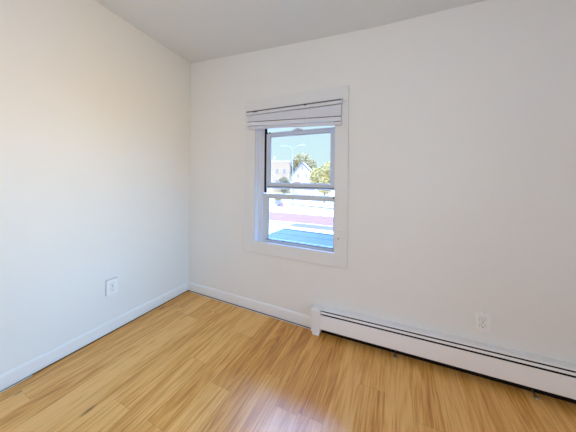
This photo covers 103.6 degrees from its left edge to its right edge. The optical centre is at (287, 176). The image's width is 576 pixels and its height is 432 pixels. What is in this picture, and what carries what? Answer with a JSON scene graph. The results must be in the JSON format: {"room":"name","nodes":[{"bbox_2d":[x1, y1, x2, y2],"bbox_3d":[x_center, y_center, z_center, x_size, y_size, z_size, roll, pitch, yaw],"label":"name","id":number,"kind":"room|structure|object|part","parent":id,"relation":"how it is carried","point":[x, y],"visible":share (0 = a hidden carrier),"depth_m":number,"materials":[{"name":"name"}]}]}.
{"room":"empty bedroom","nodes":[
{"label":"empty bedroom","id":0,"kind":"room"},
{"bbox_2d":[0,0,190,390],"bbox_3d":[-1.869,-0.070,1.121,0.140,2.912,3.250,0,0,25],"label":"wall","id":1,"kind":"structure","parent":0,"point":[95,110],"depth_m":1.68,"materials":[{"name":"paint"}]},
{"bbox_2d":[0,281,188,389],"bbox_3d":[-1.812,1.211,1.083,0.013,0.085,3.250,0,0,25],"label":"baseboard","id":2,"kind":"structure","parent":1,"relation":"attached to","point":[31,366],"depth_m":1.66,"materials":[{"name":"white paint"}]},
{"bbox_2d":[105,277,117,295],"bbox_3d":[-1.440,0.900,1.853,0.024,0.124,0.084,0,0,25],"label":"electrical outlet","id":3,"kind":"object","parent":1,"relation":"attached to","point":[111,284],"visible":1,"depth_m":1.84,"materials":[{"name":"white plastic"}]},
{"bbox_2d":[0,290,575,431],"bbox_3d":[-0.260,1.312,0.349,3.450,0.173,3.250,0,0,25],"label":"floor","id":4,"kind":"structure","parent":0,"point":[193,362],"depth_m":1.37,"materials":[{"name":"brown wood"}]},
{"bbox_2d":[94,0,485,62],"bbox_3d":[-0.232,-1.390,0.360,3.730,0.525,3.530,0,0,25],"label":"ceiling","id":5,"kind":"structure","parent":0,"point":[194,30],"depth_m":1.77,"materials":[{"name":"white paint"}]},
{"bbox_2d":[188,0,575,363],"bbox_3d":[0.414,0.066,1.916,3.590,2.691,0.140,0,0,25],"label":"wall","id":6,"kind":"structure","parent":0,"point":[462,148],"depth_m":1.56,"materials":[{"name":"paint"}]},
{"bbox_2d":[188,282,310,329],"bbox_3d":[-0.449,1.229,2.229,1.473,0.085,0.013,0,0,25],"label":"baseboard","id":7,"kind":"structure","parent":6,"relation":"attached to","point":[296,317],"depth_m":2.17,"materials":[{"name":"white paint"}]},
{"bbox_2d":[243,85,348,268],"bbox_3d":[0.058,0.000,2.081,0.999,1.458,0.168,0,0,25],"label":"window","id":8,"kind":"structure","parent":6,"relation":"in","point":[258,143],"depth_m":2.03,"materials":[{"name":"white paint"}]},
{"bbox_3d":[-0.371,-0.001,2.200,0.122,1.228,0.018,0,0,25],"label":"casing","id":9,"kind":"part","parent":8,"relation":"part of","materials":[{"name":"white paint"}]},
{"bbox_2d":[246,97,342,129],"bbox_3d":[0.018,-0.518,1.988,0.910,0.211,0.042,0,0,25],"label":"mini blind","id":10,"kind":"object","parent":8,"relation":"attached to","point":[329,112],"visible":1,"depth_m":1.94,"materials":[{"name":"white plastic"}]},
{"bbox_3d":[0.020,-0.598,1.989,0.902,0.036,0.036,0,0,25],"label":"head rail","id":11,"kind":"part","parent":10,"relation":"part of","materials":[{"name":"white plastic"}]},
{"bbox_3d":[0.018,-0.443,1.988,0.898,0.061,0.025,0,0,25],"label":"rail","id":12,"kind":"part","parent":10,"relation":"part of","materials":[{"name":"white plastic"}]},
{"bbox_3d":[0.019,0.673,2.010,0.999,0.111,0.018,0,0,25],"label":"casing","id":13,"kind":"part","parent":8,"relation":"part of","materials":[{"name":"white paint"}]},
{"bbox_3d":[0.032,-0.671,2.016,0.999,0.117,0.018,0,0,25],"label":"casing","id":14,"kind":"part","parent":8,"relation":"part of","materials":[{"name":"white paint"}]},
{"bbox_3d":[0.086,0.399,2.041,0.728,0.468,0.030,0,0,25],"label":"sash","id":15,"kind":"part","parent":8,"relation":"part of","materials":[{"name":"clear glass"}]},
{"bbox_3d":[0.113,-0.154,2.078,0.706,0.542,0.028,0,0,25],"label":"sash","id":16,"kind":"part","parent":8,"relation":"part of","materials":[{"name":"white plastic"}]},
{"bbox_2d":[334,231,342,245],"bbox_3d":[0.403,0.496,1.813,0.072,0.114,0.013,0,0,25],"label":"cable plate","id":17,"kind":"object","parent":8,"relation":"attached to","point":[338,236],"visible":1,"depth_m":1.81,"materials":[{"name":"white paint"}]},
{"bbox_3d":[0.429,0.006,1.822,0.107,1.228,0.018,0,0,25],"label":"casing","id":18,"kind":"part","parent":8,"relation":"part of","materials":[{"name":"white paint"}]},
{"bbox_2d":[311,304,575,402],"bbox_3d":[1.056,1.168,1.487,1.886,0.274,0.072,0,0,25],"label":"baseboard heater","id":19,"kind":"object","parent":6,"relation":"attached to","point":[548,376],"visible":1,"depth_m":1.46,"materials":[{"name":"white metal"}]},
{"bbox_2d":[319,306,575,370],"bbox_3d":[1.090,1.061,1.476,1.817,0.059,0.061,0,0,25],"label":"hood","id":20,"kind":"object","parent":19,"relation":"attached to","point":[514,355],"depth_m":1.44,"materials":[{"name":"white metal"}]},
{"bbox_2d":[474,311,490,333],"bbox_3d":[1.235,0.926,1.436,0.084,0.124,0.012,0,0,25],"label":"electrical outlet","id":21,"kind":"object","parent":6,"relation":"attached to","point":[482,321],"visible":1,"depth_m":1.43,"materials":[{"name":"white plastic"}]},
{"label":"outside","id":22,"kind":"structure","parent":0,"visible":0},
{"bbox_2d":[269,182,333,233],"bbox_3d":[23.509,5.072,101.594,280.000,0.300,199.800,0,0,25],"label":"ground","id":23,"kind":"structure","parent":22,"point":[297,209],"depth_m":30.35,"materials":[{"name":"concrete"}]},
{"bbox_2d":[267,172,274,193],"bbox_3d":[-5.944,0.839,52.061,5.700,7.180,6.600,1,0,0],"label":"house","id":24,"kind":"structure","parent":23,"relation":"on","point":[269,190],"depth_m":49.08,"materials":[{"name":"beige"}]},
{"bbox_2d":[273,191,281,203],"bbox_3d":[-1.502,3.351,35.029,1.504,2.114,1.276,0,0,25],"label":"shrub","id":25,"kind":"object","parent":23,"relation":"on","point":[275,192],"visible":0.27,"depth_m":34.77,"materials":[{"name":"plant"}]},
{"bbox_2d":[271,157,291,193],"bbox_3d":[-3.711,-0.454,63.400,8.900,9.900,6.250,1,0,5],"label":"roofed building","id":26,"kind":"structure","parent":23,"relation":"on","point":[280,169],"depth_m":60.28,"materials":[{"name":"beige"}]},
{"bbox_2d":[279,176,289,193],"bbox_3d":[-0.712,2.182,48.213,2.600,4.570,2.097,0,0,25],"label":"tree","id":27,"kind":"object","parent":23,"relation":"on","point":[283,179],"visible":0.56,"depth_m":47.78,"materials":[{"name":"green plant"}]},
{"bbox_2d":[281,144,304,210],"bbox_3d":[0.550,0.113,29.423,3.480,8.580,0.340,0,0,25],"label":"street lamp","id":28,"kind":"object","parent":23,"relation":"on","point":[300,144],"visible":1,"depth_m":29.34,"materials":[{"name":"silver metal"}]},
{"bbox_2d":[291,162,314,194],"bbox_3d":[3.842,0.643,53.701,5.100,7.780,7.660,1,0,11],"label":"gabled house","id":29,"kind":"structure","parent":23,"relation":"on","point":[300,174],"depth_m":50.32,"materials":[{"name":"beige"}]},
{"bbox_2d":[291,153,316,173],"bbox_3d":[3.806,-1.338,67.424,10.584,11.869,7.496,0,0,25],"label":"tree","id":30,"kind":"object","parent":23,"relation":"on","point":[298,159],"visible":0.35,"depth_m":66.10,"materials":[{"name":"green plant"}]},
{"bbox_2d":[289,204,332,208],"bbox_3d":[6.944,4.436,30.226,17.674,0.170,0.241,0,0,40],"label":"kerb","id":31,"kind":"object","parent":23,"relation":"on","point":[289,204],"visible":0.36,"depth_m":33.00,"materials":[{"name":"white concrete"}]},
{"bbox_2d":[308,162,332,203],"bbox_3d":[6.649,0.942,37.760,6.869,7.121,4.235,1,0,13],"label":"tree","id":32,"kind":"object","parent":23,"relation":"on","point":[318,175],"visible":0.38,"depth_m":37.02,"materials":[{"name":"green plant"}]},
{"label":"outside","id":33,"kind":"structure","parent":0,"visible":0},
{"bbox_2d":[269,228,332,246],"bbox_3d":[1.229,1.287,3.113,4.620,0.195,2.700,0,0,25],"label":"porch roof","id":34,"kind":"structure","parent":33,"point":[317,238],"depth_m":4.53,"materials":[{"name":"blue"}]},
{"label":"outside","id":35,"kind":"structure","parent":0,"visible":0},
{"bbox_2d":[269,212,332,225],"bbox_3d":[-6.070,4.352,27.259,90.116,0.054,4.899,0,0,24],"label":"road","id":36,"kind":"structure","parent":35,"point":[276,216],"depth_m":23.64,"materials":[{"name":"pink"}]},
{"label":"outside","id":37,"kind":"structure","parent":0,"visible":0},
{"bbox_2d":[269,221,294,224],"bbox_3d":[-7.543,4.325,24.140,90.112,0.053,0.999,0,0,23],"label":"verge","id":38,"kind":"structure","parent":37,"point":[273,222],"depth_m":21.07,"materials":[{"name":"white"}]},
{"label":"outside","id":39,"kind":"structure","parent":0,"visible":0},
{"bbox_2d":[290,223,332,230],"bbox_3d":[16.974,4.525,13.180,36.340,0.056,1.650,0,0,24],"label":"driveway","id":40,"kind":"structure","parent":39,"point":[310,226],"depth_m":19.81,"materials":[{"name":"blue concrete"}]}
]}

